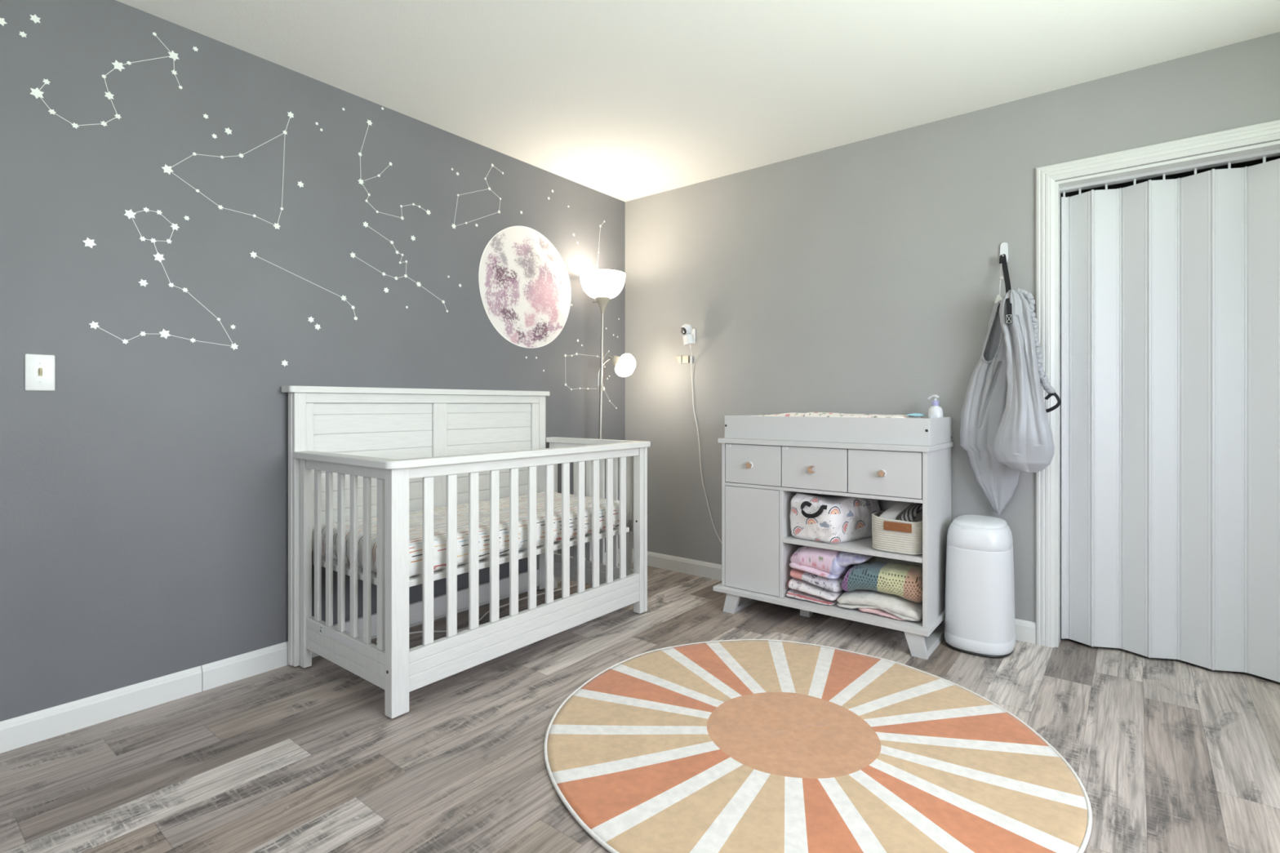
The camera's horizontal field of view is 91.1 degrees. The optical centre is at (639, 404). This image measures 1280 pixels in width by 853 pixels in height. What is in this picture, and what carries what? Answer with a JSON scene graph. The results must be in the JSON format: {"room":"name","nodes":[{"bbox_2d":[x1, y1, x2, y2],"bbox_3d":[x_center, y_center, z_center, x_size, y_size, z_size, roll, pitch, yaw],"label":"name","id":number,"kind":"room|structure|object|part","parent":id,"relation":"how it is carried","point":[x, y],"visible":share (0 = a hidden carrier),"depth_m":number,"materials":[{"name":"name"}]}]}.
{"room":"children's room","nodes":[
{"label":"children's room","id":0,"kind":"room"},
{"bbox_2d":[0,0,625,721],"bbox_3d":[-1.498,-0.157,2.599,0.120,2.440,4.590,0,0,38],"label":"wall","id":1,"kind":"structure","parent":0,"point":[144,496],"depth_m":2.33,"materials":[{"name":"grey paint"}]},
{"bbox_2d":[0,17,7,26],"bbox_3d":[-1.957,-1.173,1.921,0.001,0.026,0.029,0,0,38],"label":"decal","id":2,"kind":"object","parent":1,"relation":"attached to","point":[2,22],"visible":1,"depth_m":1.92,"materials":[{"name":"white plastic"}]},
{"bbox_2d":[19,31,26,37],"bbox_3d":[-1.926,-1.155,1.959,0.001,0.020,0.018,0,0,38],"label":"decal","id":3,"kind":"object","parent":1,"relation":"attached to","point":[22,33],"visible":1,"depth_m":1.96,"materials":[{"name":"white plastic"}]},
{"bbox_2d":[30,14,40,23],"bbox_3d":[-1.909,-1.217,1.981,0.001,0.029,0.025,0,0,38],"label":"decal","id":4,"kind":"object","parent":1,"relation":"attached to","point":[34,18],"visible":1,"depth_m":1.98,"materials":[{"name":"white plastic"}]},
{"bbox_2d":[24,353,55,391],"bbox_3d":[-1.894,-0.101,1.983,0.021,0.115,0.070,0,0,38],"label":"light switch","id":5,"kind":"object","parent":1,"relation":"attached to","point":[39,369],"visible":1,"depth_m":1.99,"materials":[{"name":"white paint"}]},
{"bbox_2d":[83,237,96,248],"bbox_3d":[-1.828,-0.536,2.084,0.001,0.035,0.036,0,0,38],"label":"decal","id":6,"kind":"object","parent":1,"relation":"attached to","point":[88,242],"visible":1,"depth_m":2.08,"materials":[{"name":"white plastic"}]},
{"bbox_2d":[30,32,182,128],"bbox_3d":[-1.792,-1.111,2.129,0.001,0.414,0.403,0,0,38],"label":"decal","id":7,"kind":"object","parent":1,"relation":"attached to","point":[36,92],"visible":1,"depth_m":2.12,"materials":[{"name":"white plastic"}]},
{"bbox_2d":[137,279,148,286],"bbox_3d":[-1.738,-0.425,2.197,0.001,0.026,0.029,0,0,38],"label":"decal","id":8,"kind":"object","parent":1,"relation":"attached to","point":[143,282],"visible":1,"depth_m":2.20,"materials":[{"name":"white plastic"}]},
{"bbox_2d":[88,207,238,350],"bbox_3d":[-1.692,-0.450,2.256,0.001,0.487,0.443,0,0,38],"label":"decal","id":9,"kind":"object","parent":1,"relation":"attached to","point":[130,214],"visible":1,"depth_m":2.23,"materials":[{"name":"white plastic"}]},
{"bbox_2d":[161,111,293,229],"bbox_3d":[-1.567,-0.956,2.413,0.001,0.497,0.449,0,0,38],"label":"decal","id":10,"kind":"object","parent":1,"relation":"attached to","point":[167,169],"visible":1,"depth_m":2.44,"materials":[{"name":"white plastic"}]},
{"bbox_2d":[224,128,231,134],"bbox_3d":[-1.576,-1.046,2.402,0.001,0.029,0.026,0,0,38],"label":"decal","id":11,"kind":"object","parent":1,"relation":"attached to","point":[228,131],"visible":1,"depth_m":2.40,"materials":[{"name":"white plastic"}]},
{"bbox_2d":[281,360,288,366],"bbox_3d":[-1.450,-0.168,2.561,0.001,0.029,0.026,0,0,38],"label":"decal","id":12,"kind":"object","parent":1,"relation":"attached to","point":[284,362],"visible":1,"depth_m":2.56,"materials":[{"name":"white plastic"}]},
{"bbox_2d":[297,181,303,186],"bbox_3d":[-1.412,-0.915,2.610,0.001,0.029,0.026,0,0,38],"label":"decal","id":13,"kind":"object","parent":1,"relation":"attached to","point":[300,184],"visible":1,"depth_m":2.61,"materials":[{"name":"white plastic"}]},
{"bbox_2d":[249,251,357,320],"bbox_3d":[-1.395,-0.488,2.631,0.001,0.230,0.436,0,0,38],"label":"decal","id":14,"kind":"object","parent":1,"relation":"attached to","point":[253,254],"visible":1,"depth_m":2.67,"materials":[{"name":"white plastic"}]},
{"bbox_2d":[0,548,619,753],"bbox_3d":[-1.445,1.017,2.557,0.014,0.092,4.350,0,0,38],"label":"baseboard","id":15,"kind":"structure","parent":1,"relation":"attached to","point":[28,729],"depth_m":2.18,"materials":[{"name":"white paint"}]},
{"bbox_2d":[307,316,314,322],"bbox_3d":[-1.385,-0.357,2.643,0.001,0.029,0.026,0,0,38],"label":"decal","id":16,"kind":"object","parent":1,"relation":"attached to","point":[311,319],"visible":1,"depth_m":2.64,"materials":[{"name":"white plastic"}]},
{"bbox_2d":[315,323,320,329],"bbox_3d":[-1.369,-0.329,2.664,0.001,0.028,0.028,0,0,38],"label":"decal","id":17,"kind":"object","parent":1,"relation":"attached to","point":[317,326],"visible":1,"depth_m":2.66,"materials":[{"name":"white plastic"}]},
{"bbox_2d":[358,119,430,220],"bbox_3d":[-1.145,-1.082,2.947,0.001,0.417,0.371,0,0,38],"label":"decal","id":18,"kind":"object","parent":1,"relation":"attached to","point":[361,181],"visible":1,"depth_m":2.85,"materials":[{"name":"white plastic"}]},
{"bbox_2d":[350,221,448,312],"bbox_3d":[-1.125,-0.645,2.972,0.001,0.361,0.506,0,0,38],"label":"decal","id":19,"kind":"object","parent":1,"relation":"attached to","point":[353,255],"visible":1,"depth_m":2.95,"materials":[{"name":"white plastic"}]},
{"bbox_2d":[451,163,503,229],"bbox_3d":[-0.853,-1.097,3.317,0.001,0.406,0.336,0,0,38],"label":"decal","id":20,"kind":"object","parent":1,"relation":"attached to","point":[454,226],"visible":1,"depth_m":3.35,"materials":[{"name":"white plastic"}]},
{"bbox_2d":[478,226,571,348],"bbox_3d":[-0.639,-0.667,3.587,0.002,0.690,0.690,0,0,38],"label":"decal","id":21,"kind":"object","parent":1,"relation":"attached to","point":[524,281],"visible":1,"depth_m":3.56},
{"bbox_2d":[564,350,617,408],"bbox_3d":[-0.307,-0.163,4.007,0.001,0.388,0.493,0,0,38],"label":"decal","id":22,"kind":"object","parent":1,"relation":"attached to","point":[576,353],"visible":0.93,"depth_m":3.95,"materials":[{"name":"white plastic"}]},
{"bbox_2d":[0,562,1279,852],"bbox_3d":[0.075,1.063,1.044,4.572,0.001,6.400,0,0,38],"label":"floor","id":23,"kind":"structure","parent":0,"point":[1167,755],"depth_m":1.92,"materials":[{"name":"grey wood"}]},
{"bbox_2d":[281,386,650,718],"bbox_3d":[-0.694,0.494,2.876,0.786,1.137,1.462,0,0,38],"label":"crib","id":24,"kind":"object","parent":23,"relation":"on","point":[355,453],"visible":0.99,"depth_m":2.55,"materials":[{"name":"white wood"}]},
{"bbox_3d":[-1.378,0.504,2.543,0.094,1.105,0.054,0,0,38],"label":"leg","id":25,"kind":"part","parent":24,"relation":"part of","materials":[{"name":"white wood"}]},
{"bbox_3d":[-1.093,0.238,2.338,0.604,0.040,0.030,0,0,38],"label":"rail","id":26,"kind":"part","parent":24,"relation":"part of","materials":[{"name":"white wood"}]},
{"bbox_3d":[-1.187,0.321,2.824,0.016,0.652,0.563,0,0,38],"label":"plank panel","id":27,"kind":"part","parent":24,"relation":"part of","materials":[{"name":"white wood"}]},
{"bbox_3d":[-0.830,0.637,2.146,0.046,0.840,0.066,0,0,38],"label":"leg","id":28,"kind":"part","parent":24,"relation":"part of","materials":[{"name":"white wood"}]},
{"bbox_3d":[-0.979,-0.027,3.074,0.026,0.042,1.281,0,0,38],"label":"headboard rail","id":29,"kind":"part","parent":24,"relation":"part of","materials":[{"name":"white wood"}]},
{"bbox_3d":[-0.980,0.986,3.074,0.024,0.094,1.281,0,0,38],"label":"headboard rail","id":30,"kind":"part","parent":24,"relation":"part of","materials":[{"name":"white wood"}]},
{"bbox_2d":[321,491,619,577],"bbox_3d":[-0.690,0.555,2.878,0.614,0.138,1.293,0,0,38],"label":"mattress","id":31,"kind":"object","parent":24,"relation":"on","point":[439,513],"visible":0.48,"depth_m":2.58,"materials":[{"name":"white fabric"}]},
{"bbox_3d":[-0.664,0.203,2.864,0.724,0.027,1.444,0,0,38],"label":"cap rail","id":32,"kind":"part","parent":24,"relation":"part of","materials":[{"name":"white wood"}]},
{"bbox_3d":[-0.793,0.321,3.323,0.016,0.652,0.555,0,0,38],"label":"plank panel","id":33,"kind":"part","parent":24,"relation":"part of","materials":[{"name":"white wood"}]},
{"bbox_3d":[-0.414,0.238,2.675,0.034,0.040,1.278,0,0,38],"label":"rail","id":34,"kind":"part","parent":24,"relation":"part of","materials":[{"name":"white wood"}]},
{"bbox_3d":[-0.540,0.504,3.609,0.130,1.105,0.062,0,0,-13],"label":"leg","id":35,"kind":"part","parent":24,"relation":"part of","materials":[{"name":"white wood"}]},
{"bbox_3d":[-0.248,0.238,3.408,0.602,0.040,0.030,0,0,38],"label":"rail","id":36,"kind":"part","parent":24,"relation":"part of","materials":[{"name":"white wood"}]},
{"bbox_3d":[0.002,0.637,3.200,0.048,0.840,0.057,0,0,38],"label":"leg","id":37,"kind":"part","parent":24,"relation":"part of","materials":[{"name":"white wood"}]},
{"bbox_2d":[457,624,480,632],"bbox_3d":[-0.744,1.052,2.954,0.277,0.022,0.036,0,0,-33],"label":"power strip","id":38,"kind":"object","parent":23,"relation":"on","point":[464,628],"visible":0.09,"depth_m":2.90,"materials":[{"name":"white plastic"}]},
{"bbox_2d":[376,584,577,642],"bbox_3d":[-0.676,1.058,3.252,0.164,0.008,1.344,0,0,41],"label":"cable","id":39,"kind":"object","parent":23,"relation":"on","point":[485,614],"visible":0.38,"depth_m":3.19,"materials":[{"name":"white plastic"}]},
{"bbox_2d":[579,269,635,439],"bbox_3d":[-0.215,0.134,3.828,0.324,1.858,0.304,0,0,38],"label":"floor lamp","id":40,"kind":"object","parent":23,"relation":"on","point":[601,285],"visible":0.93,"depth_m":3.77,"materials":[{"name":"silver metal"}]},
{"bbox_3d":[-0.228,-0.721,3.830,0.280,0.148,0.280,0,0,38],"label":"lamp shade","id":41,"kind":"part","parent":40,"relation":"part of","materials":[{"name":"white glass"}]},
{"bbox_3d":[-0.210,-0.196,3.832,0.099,0.188,0.016,0,0,1],"label":"reading arm","id":42,"kind":"part","parent":40,"relation":"part of","materials":[{"name":"silver metal"}]},
{"bbox_2d":[610,355,620,365],"bbox_3d":[-0.143,-0.266,3.828,0.066,0.065,0.066,0,0,38],"label":"socket","id":43,"kind":"object","parent":40,"relation":"attached to","point":[615,360],"depth_m":3.80,"materials":[{"name":"beige plastic"}]},
{"bbox_3d":[-0.092,-0.239,3.835,0.140,0.143,0.140,0,0,38],"label":"lamp shade","id":44,"kind":"part","parent":40,"relation":"part of","materials":[{"name":"white"}]},
{"bbox_2d":[543,639,1092,852],"bbox_3d":[0.485,1.057,2.033,1.574,0.015,1.550,0,0,-9],"label":"area rug","id":45,"kind":"object","parent":23,"relation":"on","point":[738,745],"visible":1,"depth_m":1.85,"materials":[{"name":"carpet"}]},
{"bbox_2d":[712,414,953,659],"bbox_3d":[0.936,0.561,3.110,1.040,1.002,0.486,0,0,38],"label":"table","id":46,"kind":"object","parent":23,"relation":"on","point":[766,461],"visible":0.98,"depth_m":2.94,"materials":[{"name":"grey laminate"}]},
{"bbox_3d":[0.569,0.571,3.427,0.018,0.739,0.443,0,0,38],"label":"panel","id":47,"kind":"part","parent":46,"relation":"part of","materials":[{"name":"grey laminate"}]},
{"bbox_3d":[0.600,1.013,3.363,0.096,0.099,0.445,0,0,38],"label":"leg frame","id":48,"kind":"part","parent":46,"relation":"part of","materials":[{"name":"grey laminate"}]},
{"bbox_3d":[0.544,0.305,3.145,0.033,0.031,0.014,0,0,38],"label":"knob","id":49,"kind":"part","parent":46,"relation":"part of","materials":[{"name":"beige wood"}]},
{"bbox_3d":[0.564,0.680,3.159,0.301,0.517,0.017,0,0,38],"label":"door","id":50,"kind":"part","parent":46,"relation":"part of","materials":[{"name":"grey laminate"}]},
{"bbox_3d":[0.569,0.302,3.156,0.310,0.196,0.018,0,0,38],"label":"drawer","id":51,"kind":"part","parent":46,"relation":"part of","materials":[{"name":"grey laminate"}]},
{"bbox_3d":[0.839,1.013,3.160,0.050,0.099,0.048,0,0,38],"label":"leg","id":52,"kind":"part","parent":46,"relation":"part of","materials":[{"name":"grey laminate"}]},
{"bbox_3d":[0.803,0.306,2.945,0.030,0.035,0.021,0,0,38],"label":"knob","id":53,"kind":"part","parent":46,"relation":"part of","materials":[{"name":"beige wood"}]},
{"bbox_2d":[786,588,838,604],"bbox_3d":[0.898,0.923,3.110,0.238,0.033,0.337,0,0,38],"label":"folded blanket","id":54,"kind":"object","parent":46,"relation":"on","point":[791,593],"visible":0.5,"depth_m":2.99,"materials":[{"name":"pink fabric"}]},
{"bbox_2d":[787,577,847,600],"bbox_3d":[0.907,0.886,3.111,0.238,0.072,0.343,0,0,38],"label":"folded blanket","id":55,"kind":"object","parent":54,"relation":"on","point":[794,584],"visible":0.38,"depth_m":2.99,"materials":[{"name":"white fabric"}]},
{"bbox_2d":[790,568,845,591],"bbox_3d":[0.921,0.844,3.112,0.242,0.086,0.345,0,0,38],"label":"folded blanket","id":56,"kind":"object","parent":55,"relation":"on","point":[832,584],"visible":0.34,"depth_m":2.97,"materials":[{"name":"white fabric"}]},
{"bbox_2d":[789,546,874,578],"bbox_3d":[0.964,0.746,3.075,0.368,0.138,0.369,0,0,38],"label":"blanket","id":57,"kind":"object","parent":56,"relation":"on","point":[827,563],"visible":0.79,"depth_m":2.95,"materials":[{"name":"pink fabric"}]},
{"bbox_3d":[0.820,0.302,2.958,0.320,0.196,0.018,0,0,38],"label":"drawer","id":58,"kind":"part","parent":46,"relation":"part of","materials":[{"name":"grey laminate"}]},
{"bbox_3d":[0.952,0.411,3.121,0.961,0.016,0.436,0,0,38],"label":"rail","id":59,"kind":"part","parent":46,"relation":"part of","materials":[{"name":"grey laminate"}]},
{"bbox_3d":[0.936,0.952,3.110,1.040,0.022,0.486,0,0,38],"label":"panel","id":60,"kind":"part","parent":46,"relation":"part of","materials":[{"name":"grey laminate"}]},
{"bbox_2d":[790,493,879,543],"bbox_3d":[0.936,0.543,3.083,0.411,0.216,0.320,0,0,-42],"label":"bag","id":61,"kind":"object","parent":46,"relation":"on","point":[826,518],"visible":0.91,"depth_m":2.98,"materials":[{"name":"white fabric"}]},
{"bbox_3d":[0.817,0.497,2.947,0.126,0.077,0.034,0,0,38],"label":"bag handle","id":62,"kind":"part","parent":61,"relation":"part of","materials":[{"name":"black fabric"}]},
{"bbox_3d":[0.947,0.189,3.122,1.024,0.024,0.454,0,0,38],"label":"panel","id":63,"kind":"part","parent":46,"relation":"part of","materials":[{"name":"grey laminate"}]},
{"bbox_2d":[749,412,922,417],"bbox_3d":[0.933,0.109,3.160,0.882,0.135,0.355,0,0,38],"label":"changing pad","id":64,"kind":"object","parent":46,"relation":"on","point":[808,414],"visible":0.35,"depth_m":3.04,"materials":[{"name":"white fabric"}]},
{"bbox_2d":[906,413,924,416],"bbox_3d":[1.320,0.049,3.003,0.070,0.014,0.060,0,0,38],"label":"washcloth","id":65,"kind":"object","parent":64,"relation":"on","point":[912,414],"visible":1,"depth_m":2.98,"materials":[{"name":"teal fabric"}]},
{"bbox_2d":[782,535,922,563],"bbox_3d":[1.079,0.662,3.022,0.638,0.020,0.434,0,0,38],"label":"shelf","id":66,"kind":"object","parent":46,"relation":"attached to","point":[862,546],"depth_m":2.88,"materials":[{"name":"grey laminate"}]},
{"bbox_3d":[1.089,0.571,3.295,0.961,0.739,0.006,0,0,38],"label":"panel","id":67,"kind":"part","parent":46,"relation":"part of","materials":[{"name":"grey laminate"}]},
{"bbox_2d":[836,589,922,621],"bbox_3d":[1.106,0.897,2.862,0.364,0.086,0.208,0,0,38],"label":"blanket","id":68,"kind":"object","parent":46,"relation":"on","point":[891,606],"visible":0.91,"depth_m":2.79,"materials":[{"name":"white fabric"}]},
{"bbox_2d":[841,561,922,602],"bbox_3d":[1.121,0.800,2.864,0.350,0.152,0.196,0,0,38],"label":"blanket","id":69,"kind":"object","parent":68,"relation":"on","point":[905,581],"visible":0.95,"depth_m":2.79,"materials":[{"name":"fabric"}]},
{"bbox_3d":[1.055,0.302,2.742,0.033,0.031,0.014,0,0,38],"label":"knob","id":70,"kind":"part","parent":46,"relation":"part of","materials":[{"name":"beige wood"}]},
{"bbox_3d":[1.073,0.302,2.758,0.314,0.196,0.018,0,0,38],"label":"drawer","id":71,"kind":"part","parent":46,"relation":"part of","materials":[{"name":"grey laminate"}]},
{"bbox_2d":[863,555,922,567],"bbox_3d":[1.250,0.812,3.020,0.340,0.256,0.201,0,0,38],"label":"folded blanket","id":72,"kind":"object","parent":46,"relation":"on","point":[877,559],"visible":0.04,"depth_m":2.96,"materials":[{"name":"fabric"}]},
{"bbox_2d":[871,510,922,555],"bbox_3d":[1.183,0.573,2.834,0.230,0.158,0.256,0,0,38],"label":"rope basket","id":73,"kind":"object","parent":46,"relation":"on","point":[891,535],"visible":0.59,"depth_m":2.74,"materials":[{"name":"beige fabric"}]},
{"bbox_2d":[879,501,914,519],"bbox_3d":[1.172,0.490,2.838,0.238,0.113,0.077,0,0,-30],"label":"folded cloth","id":74,"kind":"object","parent":73,"relation":"in","point":[899,507],"visible":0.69,"depth_m":2.80,"materials":[{"name":"grey fabric"}]},
{"bbox_3d":[1.119,0.533,2.727,0.117,0.038,0.006,0,0,38],"label":"handle","id":75,"kind":"part","parent":73,"relation":"part of","materials":[{"name":"brown leather"}]},
{"bbox_2d":[898,502,922,521],"bbox_3d":[1.225,0.492,2.788,0.217,0.111,0.063,0,0,-35],"label":"striped cloth","id":76,"kind":"object","parent":73,"relation":"in","point":[910,513],"visible":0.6,"depth_m":2.75,"materials":[{"name":"black fabric"}]},
{"bbox_3d":[1.296,1.013,2.813,0.094,0.099,0.445,0,0,38],"label":"leg frame","id":77,"kind":"part","parent":46,"relation":"part of","materials":[{"name":"grey laminate"}]},
{"bbox_2d":[928,395,942,417],"bbox_3d":[1.392,0.066,2.959,0.067,0.222,0.066,0,0,38],"label":"lotion bottle","id":78,"kind":"object","parent":46,"relation":"on","point":[934,411],"visible":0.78,"depth_m":2.94,"materials":[{"name":"white plastic"}]},
{"bbox_3d":[1.338,0.571,2.819,0.018,0.739,0.443,0,0,38],"label":"panel","id":79,"kind":"part","parent":46,"relation":"part of","materials":[{"name":"grey laminate"}]},
{"bbox_2d":[944,515,1015,657],"bbox_3d":[1.501,0.781,2.774,0.268,0.563,0.308,0,0,38],"label":"pail","id":80,"kind":"object","parent":23,"relation":"on","point":[980,620],"visible":1,"depth_m":2.66,"materials":[{"name":"white plastic"}]},
{"bbox_3d":[1.501,0.515,2.774,0.208,0.031,0.238,0,0,38],"label":"lid","id":81,"kind":"part","parent":80,"relation":"part of","materials":[{"name":"white plastic"}]},
{"bbox_2d":[116,0,1279,201],"bbox_3d":[0.216,-1.427,1.244,4.490,0.100,4.590,0,0,38],"label":"ceiling","id":82,"kind":"structure","parent":0,"point":[625,100],"depth_m":2.49,"materials":[{"name":"white paint"}]},
{"bbox_2d":[625,31,1279,622],"bbox_3d":[1.649,-0.157,2.960,4.370,2.440,0.120,0,0,38],"label":"wall","id":83,"kind":"structure","parent":0,"point":[861,277],"depth_m":3.28,"materials":[{"name":"grey paint"}]},
{"bbox_2d":[675,355,688,363],"bbox_3d":[0.265,-0.283,3.967,0.099,0.048,0.016,0,0,38],"label":"wall bracket","id":84,"kind":"object","parent":83,"relation":"attached to","point":[681,359],"visible":1,"depth_m":3.96,"materials":[{"name":"beige plastic"}]},
{"bbox_3d":[0.246,-0.283,3.983,0.049,0.048,0.016,0,0,38],"label":"arm","id":85,"kind":"part","parent":84,"relation":"part of","materials":[{"name":"beige plastic"}]},
{"bbox_3d":[0.287,-0.283,3.954,0.049,0.048,0.010,0,0,38],"label":"plate","id":86,"kind":"part","parent":84,"relation":"part of","materials":[{"name":"beige plastic"}]},
{"bbox_2d":[680,324,694,345],"bbox_3d":[0.289,-0.426,3.829,0.083,0.133,0.074,0,0,38],"label":"monitor","id":87,"kind":"object","parent":83,"relation":"attached to","point":[686,330],"visible":1,"depth_m":3.81,"materials":[{"name":"white plastic"}]},
{"bbox_2d":[689,344,721,542],"bbox_3d":[0.433,0.280,3.778,0.355,1.290,0.095,0,0,38],"label":"cord","id":88,"kind":"object","parent":87,"relation":"hanging from","point":[690,344],"visible":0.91,"depth_m":3.88,"materials":[{"name":"white plastic"}]},
{"bbox_2d":[691,328,695,342],"bbox_3d":[0.327,-0.427,3.889,0.030,0.090,0.080,0,0,11],"label":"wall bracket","id":89,"kind":"object","parent":83,"relation":"attached to","point":[693,332],"visible":0.42,"depth_m":3.91,"materials":[{"name":"white plastic"}]},
{"bbox_2d":[631,548,1035,644],"bbox_3d":[0.832,1.017,3.521,2.362,0.092,0.014,0,0,38],"label":"baseboard","id":90,"kind":"structure","parent":83,"relation":"attached to","point":[1024,630],"depth_m":3.88,"materials":[{"name":"white paint"}]},
{"bbox_2d":[1000,242,1008,262],"bbox_3d":[1.654,-0.691,2.855,0.033,0.096,0.039,0,0,38],"label":"wall hook","id":91,"kind":"object","parent":83,"relation":"attached to","point":[1004,246],"visible":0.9,"depth_m":2.86,"materials":[{"name":"white plastic"}]},
{"bbox_2d":[960,265,1020,515],"bbox_3d":[1.597,-0.079,2.841,0.270,1.160,0.106,0,0,36],"label":"hanging bag","id":92,"kind":"object","parent":91,"relation":"hanging from","point":[983,409],"visible":0.63,"depth_m":2.84,"materials":[{"name":"grey fabric"}]},
{"bbox_3d":[1.636,-0.572,2.844,0.016,0.174,0.005,0,0,-13],"label":"hanging cord","id":93,"kind":"part","parent":92,"relation":"part of","materials":[{"name":"white fabric"}]},
{"bbox_2d":[993,253,1061,472],"bbox_3d":[1.625,-0.198,2.699,0.166,0.966,0.272,0,0,-21],"label":"hanging bag","id":94,"kind":"object","parent":91,"relation":"hanging from","point":[1024,442],"visible":1,"depth_m":2.65,"materials":[{"name":"grey fabric"}]},
{"bbox_2d":[1035,168,1054,647],"bbox_3d":[1.785,0.007,2.764,0.070,2.112,0.019,0,0,38],"label":"trim","id":95,"kind":"structure","parent":83,"relation":"attached to","point":[1045,184],"depth_m":2.75,"materials":[{"name":"white paint"}]},
{"bbox_2d":[1036,119,1279,181],"bbox_3d":[2.413,-1.014,2.267,1.671,0.070,0.019,0,0,38],"label":"trim","id":96,"kind":"structure","parent":83,"relation":"attached to","point":[1267,131],"depth_m":2.50,"materials":[{"name":"white paint"}]},
{"bbox_2d":[1054,140,1279,647],"bbox_3d":[2.456,0.044,2.322,1.532,2.038,0.120,0,0,38],"label":"trim","id":97,"kind":"structure","parent":83,"relation":"attached to","point":[1273,145],"depth_m":2.75,"materials":[{"name":"white paint"}]},
{"bbox_2d":[1059,149,1279,682],"bbox_3d":[2.478,0.044,2.349,1.508,2.014,0.058,0,0,38],"label":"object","id":98,"kind":"structure","parent":83,"relation":"in","point":[1171,288],"depth_m":2.58,"materials":[{"name":"white plastic"}]},
{"bbox_3d":[1.902,0.061,2.814,0.028,1.980,0.008,0,0,-9],"label":"panel","id":99,"kind":"part","parent":98,"relation":"part of","materials":[{"name":"white plastic"}]},
{"bbox_3d":[1.942,0.061,2.771,0.008,1.980,0.092,0,0,-25],"label":"panel","id":100,"kind":"part","parent":98,"relation":"part of","materials":[{"name":"white plastic"}]},
{"bbox_3d":[2.016,0.061,2.713,0.097,1.980,0.008,0,0,12],"label":"panel","id":101,"kind":"part","parent":98,"relation":"part of","materials":[{"name":"white plastic"}]},
{"bbox_3d":[2.092,0.061,2.654,0.008,1.980,0.098,0,0,-25],"label":"panel","id":102,"kind":"part","parent":98,"relation":"part of","materials":[{"name":"white plastic"}]},
{"bbox_3d":[2.167,0.061,2.595,0.095,1.980,0.008,0,0,11],"label":"panel","id":103,"kind":"part","parent":98,"relation":"part of","materials":[{"name":"white plastic"}]},
{"bbox_3d":[2.243,0.061,2.534,0.008,1.980,0.103,0,0,-26],"label":"panel","id":104,"kind":"part","parent":98,"relation":"part of","materials":[{"name":"white plastic"}]},
{"bbox_3d":[2.321,0.061,2.472,0.099,1.980,0.008,0,0,12],"label":"panel","id":105,"kind":"part","parent":98,"relation":"part of","materials":[{"name":"white plastic"}]},
{"bbox_3d":[2.399,0.061,2.411,0.008,1.980,0.100,0,0,-26],"label":"panel","id":106,"kind":"part","parent":98,"relation":"part of","materials":[{"name":"white plastic"}]},
{"bbox_2d":[1060,155,1279,603],"bbox_3d":[2.698,-0.177,2.628,1.732,2.480,0.660,0,0,38],"label":"door frame","id":107,"kind":"structure","parent":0,"point":[1249,163],"depth_m":3.19,"materials":[{"name":"white paint"}]}
]}

